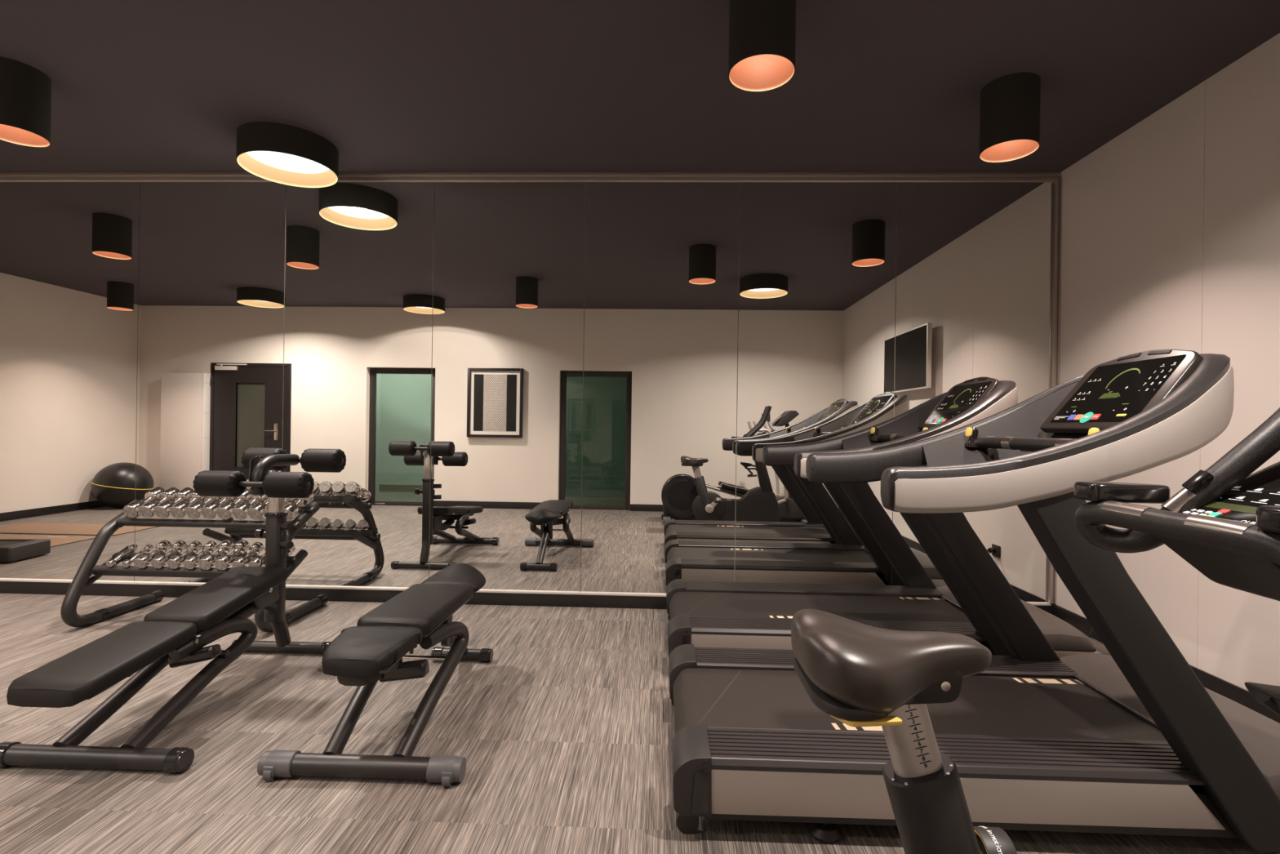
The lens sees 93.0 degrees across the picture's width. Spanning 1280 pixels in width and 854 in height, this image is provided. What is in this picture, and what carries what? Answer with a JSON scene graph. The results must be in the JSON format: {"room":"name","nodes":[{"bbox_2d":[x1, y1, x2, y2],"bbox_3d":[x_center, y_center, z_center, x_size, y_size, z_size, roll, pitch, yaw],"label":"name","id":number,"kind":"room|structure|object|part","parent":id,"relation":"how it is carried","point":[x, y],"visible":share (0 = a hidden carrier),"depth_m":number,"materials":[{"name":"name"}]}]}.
{"room":"gym","nodes":[
{"label":"gym","id":0,"kind":"room"},
{"bbox_2d":[282,182,897,582],"bbox_3d":[-2.475,-0.282,4.367,10.524,2.972,0.238,1,0,2],"label":"wall","id":1,"kind":"structure","parent":0,"point":[434,182],"depth_m":4.18,"materials":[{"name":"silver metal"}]},
{"bbox_2d":[0,181,140,581],"bbox_3d":[-4.065,-0.328,4.292,1.054,2.814,0.006,1,0,2],"label":"mirror panel","id":2,"kind":"object","parent":1,"relation":"attached to","point":[69,250],"visible":1,"depth_m":4.29,"materials":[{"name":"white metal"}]},
{"bbox_2d":[134,181,286,582],"bbox_3d":[-3.011,-0.313,4.257,1.046,2.814,0.006,1,0,2],"label":"mirror panel","id":3,"kind":"object","parent":1,"relation":"attached to","point":[212,254],"visible":0.64,"depth_m":4.25,"materials":[{"name":"white metal"}]},
{"bbox_2d":[282,181,434,587],"bbox_3d":[-1.964,-0.298,4.221,1.043,2.814,0.006,1,0,2],"label":"mirror panel","id":4,"kind":"object","parent":1,"relation":"attached to","point":[359,260],"visible":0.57,"depth_m":4.22,"materials":[{"name":"white metal"}]},
{"bbox_2d":[429,181,586,591],"bbox_3d":[-0.915,-0.284,4.186,1.048,2.814,0.006,1,0,2],"label":"mirror panel","id":5,"kind":"object","parent":1,"relation":"attached to","point":[508,304],"visible":0.86,"depth_m":4.18,"materials":[{"name":"white metal"}]},
{"bbox_2d":[0,577,1051,605],"bbox_3d":[-2.509,1.109,4.234,10.504,0.016,0.028,1,0,2],"label":"trim","id":6,"kind":"structure","parent":1,"relation":"attached to","point":[1,580],"depth_m":4.20,"materials":[{"name":"silver metal"}]},
{"bbox_2d":[0,581,1052,613],"bbox_3d":[-2.499,1.160,4.236,10.524,0.086,0.024,1,0,2],"label":"baseboard","id":7,"kind":"structure","parent":1,"relation":"attached to","point":[6,587],"depth_m":4.20,"materials":[{"name":"black"}]},
{"bbox_2d":[0,172,1061,182],"bbox_3d":[-2.459,-1.740,4.231,10.524,0.056,0.034,1,0,2],"label":"trim","id":8,"kind":"structure","parent":1,"relation":"attached to","point":[4,176],"depth_m":4.15,"materials":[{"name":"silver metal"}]},
{"bbox_2d":[580,181,739,593],"bbox_3d":[0.136,-0.269,4.151,1.047,2.814,0.006,1,0,2],"label":"mirror panel","id":9,"kind":"object","parent":1,"relation":"attached to","point":[662,257],"visible":0.86,"depth_m":4.15,"materials":[{"name":"white metal"}]},
{"bbox_2d":[734,181,897,585],"bbox_3d":[1.188,-0.254,4.115,1.050,2.814,0.006,1,0,2],"label":"mirror panel","id":10,"kind":"object","parent":1,"relation":"attached to","point":[817,263],"visible":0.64,"depth_m":4.11,"materials":[{"name":"white metal"}]},
{"bbox_2d":[891,181,1053,602],"bbox_3d":[2.229,-0.240,4.080,1.026,2.814,0.006,1,0,2],"label":"mirror panel","id":11,"kind":"object","parent":1,"relation":"attached to","point":[974,277],"visible":0.57,"depth_m":4.08,"materials":[{"name":"white metal"}]},
{"bbox_2d":[0,593,1279,853],"bbox_3d":[-2.615,1.253,0.838,10.924,0.100,7.300,1,0,2],"label":"floor","id":12,"kind":"structure","parent":0,"point":[565,736],"depth_m":2.29,"materials":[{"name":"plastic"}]},
{"bbox_2d":[0,447,346,773],"bbox_3d":[-1.920,0.664,2.680,0.690,1.095,1.419,1,0,2],"label":"bench","id":13,"kind":"object","parent":12,"relation":"on","point":[175,633],"visible":0.99,"depth_m":2.46,"materials":[{"name":"black leather"}]},
{"bbox_3d":[-2.046,1.008,2.489,0.108,0.344,0.656,1,0,2],"label":"rail","id":14,"kind":"part","parent":13,"relation":"part of","materials":[{"name":"black metal"}]},
{"bbox_3d":[-1.818,1.011,2.481,0.108,0.344,0.656,1,0,2],"label":"rail","id":15,"kind":"part","parent":13,"relation":"part of","materials":[{"name":"black metal"}]},
{"bbox_3d":[-1.917,0.962,2.596,0.320,0.024,0.024,1,0,2],"label":"adjuster rod","id":16,"kind":"part","parent":13,"relation":"part of","materials":[{"name":"black plastic"}]},
{"bbox_3d":[-1.917,1.008,2.934,0.068,0.320,0.707,1,0,2],"label":"leg","id":17,"kind":"part","parent":13,"relation":"part of","materials":[{"name":"black metal"}]},
{"bbox_3d":[-1.963,0.228,3.108,0.079,0.172,0.037,1,0,2],"label":"release handle","id":18,"kind":"part","parent":13,"relation":"part of","materials":[{"name":"black plastic"}]},
{"bbox_3d":[-1.977,0.558,3.188,0.072,0.053,0.052,1,0,2],"label":"locking knob","id":19,"kind":"part","parent":13,"relation":"part of","materials":[{"name":"black plastic"}]},
{"bbox_3d":[-1.899,0.349,3.176,0.072,0.245,0.056,1,0,2],"label":"post","id":20,"kind":"part","parent":13,"relation":"part of","materials":[{"name":"silver metal"}]},
{"bbox_3d":[-1.859,0.660,3.169,0.014,0.045,0.030,1,0,2],"label":"peg plate","id":21,"kind":"part","parent":13,"relation":"part of","materials":[{"name":"black metal"}]},
{"bbox_3d":[-1.857,0.565,3.169,0.014,0.045,0.030,1,0,2],"label":"peg plate","id":22,"kind":"part","parent":13,"relation":"part of","materials":[{"name":"black metal"}]},
{"bbox_2d":[60,498,328,632],"bbox_3d":[-2.727,0.844,3.809,1.233,0.720,0.669,1,0,2],"label":"dumbbell rack","id":23,"kind":"object","parent":12,"relation":"on","point":[87,573],"visible":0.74,"depth_m":3.72,"materials":[{"name":"black metal"}]},
{"bbox_3d":[-3.305,0.835,3.818,0.068,0.717,0.649,1,0,2],"label":"frame","id":24,"kind":"part","parent":23,"relation":"part of","materials":[{"name":"black metal"}]},
{"bbox_3d":[-3.307,0.865,3.773,0.056,0.196,0.343,1,0,2],"label":"shelf arm","id":25,"kind":"part","parent":23,"relation":"part of","materials":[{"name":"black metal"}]},
{"bbox_2d":[105,543,137,567],"bbox_3d":[-3.158,0.782,3.706,0.043,0.108,0.193,1,0,2],"label":"dumbbell","id":26,"kind":"object","parent":23,"relation":"on","point":[133,547],"visible":1,"depth_m":3.69,"materials":[{"name":"silver metal"}]},
{"bbox_3d":[-3.158,0.782,3.706,0.029,0.029,0.150,1,22,2],"label":"handle","id":27,"kind":"part","parent":26,"relation":"part of","materials":[{"name":"silver metal"}]},
{"bbox_2d":[121,543,153,567],"bbox_3d":[-3.060,0.784,3.703,0.043,0.108,0.193,1,0,2],"label":"dumbbell","id":28,"kind":"object","parent":23,"relation":"on","point":[148,548],"visible":0.98,"depth_m":3.69,"materials":[{"name":"silver metal"}]},
{"bbox_3d":[-3.060,0.784,3.703,0.029,0.029,0.150,1,22,2],"label":"handle","id":29,"kind":"part","parent":28,"relation":"part of","materials":[{"name":"silver metal"}]},
{"bbox_2d":[123,486,165,517],"bbox_3d":[-3.149,0.477,3.870,0.089,0.174,0.260,1,0,2],"label":"dumbbell","id":30,"kind":"object","parent":23,"relation":"on","point":[131,509],"visible":0.67,"depth_m":3.79,"materials":[{"name":"silver metal"}]},
{"bbox_3d":[-3.149,0.477,3.870,0.037,0.037,0.101,1,23,2],"label":"handle","id":31,"kind":"part","parent":30,"relation":"part of","materials":[{"name":"silver metal"}]},
{"bbox_2d":[134,539,171,568],"bbox_3d":[-2.961,0.772,3.700,0.070,0.138,0.217,1,0,2],"label":"dumbbell","id":32,"kind":"object","parent":23,"relation":"on","point":[143,561],"visible":0.97,"depth_m":3.68,"materials":[{"name":"silver metal"}]},
{"bbox_3d":[-2.961,0.772,3.700,0.029,0.029,0.115,1,22,2],"label":"handle","id":33,"kind":"part","parent":32,"relation":"part of","materials":[{"name":"silver metal"}]},
{"bbox_2d":[138,487,179,518],"bbox_3d":[-3.050,0.479,3.867,0.089,0.174,0.260,1,0,2],"label":"dumbbell","id":34,"kind":"object","parent":23,"relation":"on","point":[146,510],"visible":0.8,"depth_m":3.79,"materials":[{"name":"silver metal"}]},
{"bbox_3d":[-3.050,0.479,3.867,0.037,0.037,0.101,1,23,2],"label":"handle","id":35,"kind":"part","parent":34,"relation":"part of","materials":[{"name":"silver metal"}]},
{"bbox_3d":[-2.692,0.868,3.627,1.150,0.059,0.057,1,0,2],"label":"cradle rail","id":36,"kind":"part","parent":23,"relation":"part of","materials":[{"name":"black plastic"}]},
{"bbox_2d":[151,540,186,568],"bbox_3d":[-2.863,0.773,3.696,0.070,0.138,0.217,1,0,2],"label":"dumbbell","id":37,"kind":"object","parent":23,"relation":"on","point":[161,560],"visible":0.98,"depth_m":3.68,"materials":[{"name":"silver metal"}]},
{"bbox_3d":[-2.863,0.773,3.696,0.029,0.029,0.115,1,22,2],"label":"handle","id":38,"kind":"part","parent":37,"relation":"part of","materials":[{"name":"silver metal"}]},
{"bbox_2d":[154,487,194,518],"bbox_3d":[-2.952,0.480,3.863,0.089,0.174,0.260,1,0,2],"label":"dumbbell","id":39,"kind":"object","parent":23,"relation":"on","point":[162,510],"visible":0.68,"depth_m":3.79,"materials":[{"name":"silver metal"}]},
{"bbox_3d":[-2.952,0.480,3.863,0.037,0.037,0.101,1,23,2],"label":"handle","id":40,"kind":"part","parent":39,"relation":"part of","materials":[{"name":"silver metal"}]},
{"bbox_2d":[167,540,202,568],"bbox_3d":[-2.764,0.775,3.693,0.070,0.138,0.217,1,0,2],"label":"dumbbell","id":41,"kind":"object","parent":23,"relation":"on","point":[174,562],"visible":1,"depth_m":3.67,"materials":[{"name":"silver metal"}]},
{"bbox_3d":[-2.764,0.775,3.693,0.029,0.029,0.115,1,22,2],"label":"handle","id":42,"kind":"part","parent":41,"relation":"part of","materials":[{"name":"silver metal"}]},
{"bbox_2d":[169,491,204,518],"bbox_3d":[-2.853,0.481,3.860,0.089,0.174,0.260,1,0,2],"label":"dumbbell","id":43,"kind":"object","parent":23,"relation":"on","point":[178,510],"visible":0.62,"depth_m":3.76,"materials":[{"name":"silver metal"}]},
{"bbox_3d":[-2.853,0.481,3.860,0.037,0.037,0.101,1,23,2],"label":"handle","id":44,"kind":"part","parent":43,"relation":"part of","materials":[{"name":"silver metal"}]},
{"bbox_2d":[182,541,217,568],"bbox_3d":[-2.666,0.776,3.690,0.070,0.138,0.217,1,0,2],"label":"dumbbell","id":45,"kind":"object","parent":23,"relation":"on","point":[210,547],"visible":0.94,"depth_m":3.67,"materials":[{"name":"silver metal"}]},
{"bbox_3d":[-2.666,0.776,3.690,0.029,0.029,0.115,1,22,2],"label":"handle","id":46,"kind":"part","parent":45,"relation":"part of","materials":[{"name":"silver metal"}]},
{"bbox_2d":[185,496,220,519],"bbox_3d":[-2.755,0.483,3.857,0.089,0.174,0.260,1,0,2],"label":"dumbbell","id":47,"kind":"object","parent":23,"relation":"on","point":[193,511],"visible":0.63,"depth_m":3.75,"materials":[{"name":"silver metal"}]},
{"bbox_3d":[-2.755,0.483,3.857,0.037,0.037,0.101,1,23,2],"label":"handle","id":48,"kind":"part","parent":47,"relation":"part of","materials":[{"name":"silver metal"}]},
{"bbox_3d":[-2.687,0.816,3.757,1.150,0.055,0.055,1,0,2],"label":"cradle rail","id":49,"kind":"part","parent":23,"relation":"part of","materials":[{"name":"black plastic"}]},
{"bbox_3d":[-2.683,0.601,3.777,1.150,0.046,0.051,1,0,2],"label":"cradle rail","id":50,"kind":"part","parent":23,"relation":"part of","materials":[{"name":"black plastic"}]},
{"bbox_2d":[198,539,234,569],"bbox_3d":[-2.567,0.772,3.686,0.079,0.149,0.229,1,0,2],"label":"dumbbell","id":51,"kind":"object","parent":23,"relation":"on","point":[207,562],"visible":0.97,"depth_m":3.67,"materials":[{"name":"silver metal"}]},
{"bbox_3d":[-2.567,0.772,3.686,0.033,0.033,0.115,1,22,2],"label":"handle","id":52,"kind":"part","parent":51,"relation":"part of","materials":[{"name":"silver metal"}]},
{"bbox_2d":[200,496,235,519],"bbox_3d":[-2.656,0.484,3.853,0.089,0.174,0.260,1,0,2],"label":"dumbbell","id":53,"kind":"object","parent":23,"relation":"on","point":[209,511],"visible":0.56,"depth_m":3.75,"materials":[{"name":"silver metal"}]},
{"bbox_3d":[-2.656,0.484,3.853,0.037,0.037,0.101,1,23,2],"label":"handle","id":54,"kind":"part","parent":53,"relation":"part of","materials":[{"name":"silver metal"}]},
{"bbox_2d":[214,539,249,570],"bbox_3d":[-2.469,0.774,3.683,0.079,0.149,0.229,1,0,2],"label":"dumbbell","id":55,"kind":"object","parent":23,"relation":"on","point":[224,562],"visible":0.96,"depth_m":3.66,"materials":[{"name":"silver metal"}]},
{"bbox_3d":[-2.469,0.774,3.683,0.033,0.033,0.115,1,22,2],"label":"handle","id":56,"kind":"part","parent":55,"relation":"part of","materials":[{"name":"silver metal"}]},
{"bbox_2d":[216,488,252,519],"bbox_3d":[-2.558,0.486,3.850,0.089,0.174,0.260,1,0,2],"label":"dumbbell","id":57,"kind":"object","parent":23,"relation":"on","point":[224,511],"visible":0.72,"depth_m":3.77,"materials":[{"name":"silver metal"}]},
{"bbox_3d":[-2.558,0.486,3.850,0.037,0.037,0.101,1,23,2],"label":"handle","id":58,"kind":"part","parent":57,"relation":"part of","materials":[{"name":"silver metal"}]},
{"bbox_2d":[231,542,264,568],"bbox_3d":[-2.371,0.780,3.680,0.070,0.138,0.217,1,0,2],"label":"dumbbell","id":59,"kind":"object","parent":23,"relation":"on","point":[256,548],"visible":0.94,"depth_m":3.67,"materials":[{"name":"silver metal"}]},
{"bbox_3d":[-2.371,0.780,3.680,0.029,0.029,0.115,1,22,2],"label":"handle","id":60,"kind":"part","parent":59,"relation":"part of","materials":[{"name":"silver metal"}]},
{"bbox_2d":[231,493,266,519],"bbox_3d":[-2.460,0.487,3.847,0.089,0.174,0.260,1,0,2],"label":"dumbbell","id":61,"kind":"object","parent":23,"relation":"on","point":[240,512],"visible":0.74,"depth_m":3.75,"materials":[{"name":"silver metal"}]},
{"bbox_3d":[-2.460,0.487,3.847,0.037,0.037,0.101,1,23,2],"label":"handle","id":62,"kind":"part","parent":61,"relation":"part of","materials":[{"name":"silver metal"}]},
{"bbox_2d":[248,547,265,566],"bbox_3d":[-2.272,0.782,3.676,0.070,0.138,0.217,1,0,2],"label":"dumbbell","id":63,"kind":"object","parent":23,"relation":"on","point":[256,561],"visible":0.46,"depth_m":3.59,"materials":[{"name":"silver metal"}]},
{"bbox_3d":[-2.272,0.782,3.676,0.029,0.029,0.115,1,22,2],"label":"handle","id":64,"kind":"part","parent":63,"relation":"part of","materials":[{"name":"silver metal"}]},
{"bbox_2d":[248,495,268,519],"bbox_3d":[-2.361,0.488,3.844,0.089,0.174,0.260,1,0,2],"label":"dumbbell","id":65,"kind":"object","parent":23,"relation":"on","point":[255,512],"visible":0.45,"depth_m":3.74,"materials":[{"name":"silver metal"}]},
{"bbox_2d":[263,497,294,517],"bbox_3d":[-2.263,0.490,3.840,0.089,0.174,0.260,1,0,2],"label":"dumbbell","id":66,"kind":"object","parent":23,"relation":"on","point":[287,500],"visible":0.22,"depth_m":3.87,"materials":[{"name":"silver metal"}]},
{"bbox_2d":[264,545,295,566],"bbox_3d":[-2.174,0.783,3.673,0.070,0.138,0.217,1,0,2],"label":"dumbbell","id":67,"kind":"object","parent":23,"relation":"on","point":[291,550],"visible":0.15,"depth_m":3.73,"materials":[{"name":"silver metal"}]},
{"bbox_3d":[-2.161,0.851,3.780,0.068,0.717,0.649,1,0,2],"label":"frame","id":68,"kind":"part","parent":23,"relation":"part of","materials":[{"name":"black metal"}]},
{"bbox_3d":[-2.163,0.881,3.735,0.056,0.196,0.343,1,0,2],"label":"shelf arm","id":69,"kind":"part","parent":23,"relation":"part of","materials":[{"name":"black metal"}]},
{"bbox_2d":[284,492,314,520],"bbox_3d":[-2.164,0.491,3.837,0.089,0.174,0.260,1,0,2],"label":"dumbbell","id":70,"kind":"object","parent":23,"relation":"on","point":[293,509],"visible":0.78,"depth_m":3.77,"materials":[{"name":"silver metal"}]},
{"bbox_3d":[-2.164,0.491,3.837,0.037,0.037,0.101,1,23,2],"label":"handle","id":71,"kind":"part","parent":70,"relation":"part of","materials":[{"name":"silver metal"}]},
{"bbox_3d":[-2.677,0.529,3.942,1.150,0.046,0.051,1,0,2],"label":"cradle rail","id":72,"kind":"part","parent":23,"relation":"part of","materials":[{"name":"black plastic"}]},
{"bbox_2d":[257,563,493,786],"bbox_3d":[-0.946,0.964,2.623,0.704,0.524,1.209,1,0,2],"label":"bench","id":73,"kind":"object","parent":12,"relation":"on","point":[370,651],"visible":1,"depth_m":2.21,"materials":[{"name":"black leather"}]},
{"bbox_3d":[-1.075,1.005,2.431,0.100,0.373,0.610,1,0,-1],"label":"rail","id":74,"kind":"part","parent":73,"relation":"part of","materials":[{"name":"black metal"}]},
{"bbox_3d":[-0.930,0.881,2.473,0.044,0.080,0.043,1,0,2],"label":"locking knob","id":75,"kind":"part","parent":73,"relation":"part of","materials":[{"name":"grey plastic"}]},
{"bbox_3d":[-0.927,0.981,2.582,0.240,0.018,0.018,1,0,2],"label":"adjuster rod","id":76,"kind":"part","parent":73,"relation":"part of","materials":[{"name":"silver metal"}]},
{"bbox_3d":[-0.831,1.008,2.423,0.100,0.373,0.610,1,0,5],"label":"rail","id":77,"kind":"part","parent":73,"relation":"part of","materials":[{"name":"black metal"}]},
{"bbox_3d":[-0.940,1.018,2.816,0.060,0.364,0.769,1,0,2],"label":"leg","id":78,"kind":"part","parent":73,"relation":"part of","materials":[{"name":"black metal"}]},
{"bbox_2d":[666,377,1101,657],"bbox_3d":[1.209,0.484,3.421,2.096,1.543,1.016,1,0,2],"label":"treadmill","id":79,"kind":"object","parent":12,"relation":"on","point":[702,614],"visible":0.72,"depth_m":3.36,"materials":[{"name":"black plastic"}]},
{"bbox_3d":[0.988,1.093,2.973,1.495,0.134,0.030,1,0,2],"label":"panel","id":80,"kind":"part","parent":79,"relation":"part of","materials":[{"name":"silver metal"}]},
{"bbox_3d":[1.082,1.014,3.790,1.604,0.028,0.211,1,0,2],"label":"foot rail","id":81,"kind":"part","parent":79,"relation":"part of","materials":[{"name":"black plastic"}]},
{"bbox_3d":[1.058,1.013,3.061,1.604,0.028,0.211,1,0,2],"label":"foot rail","id":82,"kind":"part","parent":79,"relation":"part of","materials":[{"name":"black"}]},
{"bbox_3d":[1.465,0.046,3.788,0.059,0.088,0.060,1,0,2],"label":"speed knob","id":83,"kind":"part","parent":79,"relation":"part of","materials":[{"name":"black plastic"}]},
{"bbox_3d":[1.395,-0.003,3.415,1.234,0.521,0.996,1,0,2],"label":"handrail","id":84,"kind":"part","parent":79,"relation":"part of","materials":[{"name":"grey plastic"}]},
{"bbox_2d":[964,377,987,382],"bbox_3d":[1.879,-0.265,3.399,0.016,0.019,0.240,1,0,2],"label":"air vent","id":85,"kind":"object","parent":79,"relation":"attached to","point":[979,380],"depth_m":3.37,"materials":[{"name":"black plastic"}]},
{"bbox_3d":[2.028,1.023,3.393,0.443,0.096,0.940,1,0,2],"label":"motor","id":86,"kind":"part","parent":79,"relation":"part of","materials":[{"name":"grey plastic"}]},
{"bbox_3d":[1.977,1.119,2.940,0.485,0.095,0.030,1,0,2],"label":"panel","id":87,"kind":"part","parent":79,"relation":"part of","materials":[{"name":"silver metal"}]},
{"bbox_2d":[668,349,1279,852],"bbox_3d":[1.169,0.483,2.242,2.096,1.543,1.016,1,0,2],"label":"treadmill","id":88,"kind":"object","parent":12,"relation":"on","point":[1130,740],"visible":0.98,"depth_m":1.81,"materials":[{"name":"black plastic"}]},
{"bbox_3d":[1.042,1.013,2.611,1.604,0.028,0.211,1,0,2],"label":"foot rail","id":89,"kind":"part","parent":88,"relation":"part of","materials":[{"name":"black metal"}]},
{"bbox_3d":[0.948,1.093,1.794,1.495,0.134,0.030,1,0,2],"label":"panel","id":90,"kind":"part","parent":88,"relation":"part of","materials":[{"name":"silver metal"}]},
{"bbox_3d":[1.425,0.045,2.608,0.059,0.088,0.060,1,0,2],"label":"speed knob","id":91,"kind":"part","parent":88,"relation":"part of","materials":[{"name":"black plastic"}]},
{"bbox_3d":[1.018,1.013,1.882,1.604,0.028,0.211,1,0,2],"label":"foot rail","id":92,"kind":"part","parent":88,"relation":"part of","materials":[{"name":"black plastic"}]},
{"bbox_3d":[1.355,-0.003,2.236,1.234,0.521,0.996,1,0,2],"label":"handrail","id":93,"kind":"part","parent":88,"relation":"part of","materials":[{"name":"grey plastic"}]},
{"bbox_2d":[1116,349,1172,360],"bbox_3d":[1.840,-0.265,2.219,0.016,0.019,0.240,1,0,2],"label":"air vent","id":94,"kind":"object","parent":88,"relation":"attached to","point":[1157,353],"depth_m":2.19,"materials":[{"name":"black plastic"}]},
{"bbox_3d":[1.988,1.022,2.214,0.443,0.096,0.940,1,0,2],"label":"motor","id":95,"kind":"part","parent":88,"relation":"part of","materials":[{"name":"grey plastic"}]},
{"bbox_2d":[791,407,1279,853],"bbox_3d":[0.864,0.497,1.046,1.179,1.508,0.570,1,0,2],"label":"exercise bike","id":96,"kind":"object","parent":12,"relation":"on","point":[1224,522],"visible":1,"depth_m":1.03,"materials":[{"name":"grey"}]},
{"bbox_3d":[0.356,0.459,0.953,0.105,0.006,0.036,1,0,2],"label":"adjusting lever","id":97,"kind":"part","parent":96,"relation":"part of","materials":[{"name":"yellow plastic"}]},
{"bbox_3d":[0.492,0.618,1.059,0.196,0.426,0.052,1,0,2],"label":"seat post","id":98,"kind":"part","parent":96,"relation":"part of","materials":[{"name":"silver metal"}]},
{"bbox_2d":[1182,469,1213,491],"bbox_3d":[1.046,0.101,1.140,0.041,0.043,0.025,1,0,24],"label":"switch","id":99,"kind":"object","parent":96,"relation":"attached to","point":[1202,481],"depth_m":1.13,"materials":[{"name":"black plastic"}]},
{"bbox_2d":[1182,486,1279,524],"bbox_3d":[1.050,0.142,1.035,0.137,0.066,0.238,1,0,2],"label":"control panel","id":100,"kind":"object","parent":96,"relation":"attached to","point":[1241,504],"depth_m":1.10,"materials":[{"name":"multicoloured"}]},
{"bbox_2d":[1087,627,1093,637],"bbox_3d":[2.445,1.111,3.392,0.485,0.308,0.029,1,0,6],"label":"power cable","id":101,"kind":"object","parent":12,"relation":"on","point":[1092,629],"visible":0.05,"depth_m":3.39,"materials":[{"name":"black plastic"}]},
{"bbox_2d":[0,0,1279,172],"bbox_3d":[-2.572,-1.819,0.837,10.924,0.100,7.300,1,0,2],"label":"ceiling","id":102,"kind":"structure","parent":0,"point":[138,86],"depth_m":3.02,"materials":[{"name":"grey paint"}]},
{"bbox_2d":[0,56,51,146],"bbox_3d":[-3.120,-1.616,3.032,0.260,0.322,0.260,1,0,2],"label":"ceiling lamp","id":103,"kind":"object","parent":102,"relation":"attached to","point":[25,91],"visible":1,"depth_m":2.99,"materials":[{"name":"grey metal"}]},
{"bbox_2d":[235,121,338,187],"bbox_3d":[-2.186,-1.681,3.786,0.550,0.167,0.550,1,0,2],"label":"ceiling lamp","id":104,"kind":"object","parent":102,"relation":"attached to","point":[278,153],"visible":1,"depth_m":3.72,"materials":[{"name":"grey metal"}]},
{"bbox_2d":[246,151,328,173],"bbox_3d":[-2.186,-1.675,3.786,0.466,0.004,0.466,1,0,2],"label":"diffuser","id":105,"kind":"object","parent":104,"relation":"attached to","point":[274,162],"depth_m":3.85,"materials":[{"name":"white plastic"}]},
{"bbox_2d":[728,0,795,91],"bbox_3d":[0.485,-1.566,2.416,0.260,0.322,0.260,1,0,2],"label":"ceiling lamp","id":106,"kind":"object","parent":102,"relation":"attached to","point":[762,33],"visible":1,"depth_m":2.33,"materials":[{"name":"grey metal"}]},
{"bbox_2d":[979,71,1040,162],"bbox_3d":[1.857,-1.547,3.055,0.260,0.322,0.260,1,0,2],"label":"ceiling lamp","id":107,"kind":"object","parent":102,"relation":"attached to","point":[1010,104],"visible":1,"depth_m":2.96,"materials":[{"name":"grey metal"}]},
{"bbox_2d":[1055,32,1279,690],"bbox_3d":[2.800,-0.208,1.688,0.200,2.972,5.237,1,0,2],"label":"wall","id":108,"kind":"structure","parent":0,"point":[1171,227],"depth_m":3.01,"materials":[{"name":"white paint"}]},
{"bbox_2d":[1047,175,1062,604],"bbox_3d":[2.761,-0.247,4.048,0.036,2.843,0.046,1,0,2],"label":"trim","id":109,"kind":"structure","parent":108,"relation":"attached to","point":[1057,184],"depth_m":4.04,"materials":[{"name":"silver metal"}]},
{"bbox_2d":[1051,603,1279,723],"bbox_3d":[2.672,1.226,1.667,0.014,0.100,4.787,1,0,2],"label":"baseboard","id":110,"kind":"structure","parent":108,"relation":"attached to","point":[1233,692],"depth_m":2.86,"materials":[{"name":"black"}]}
]}

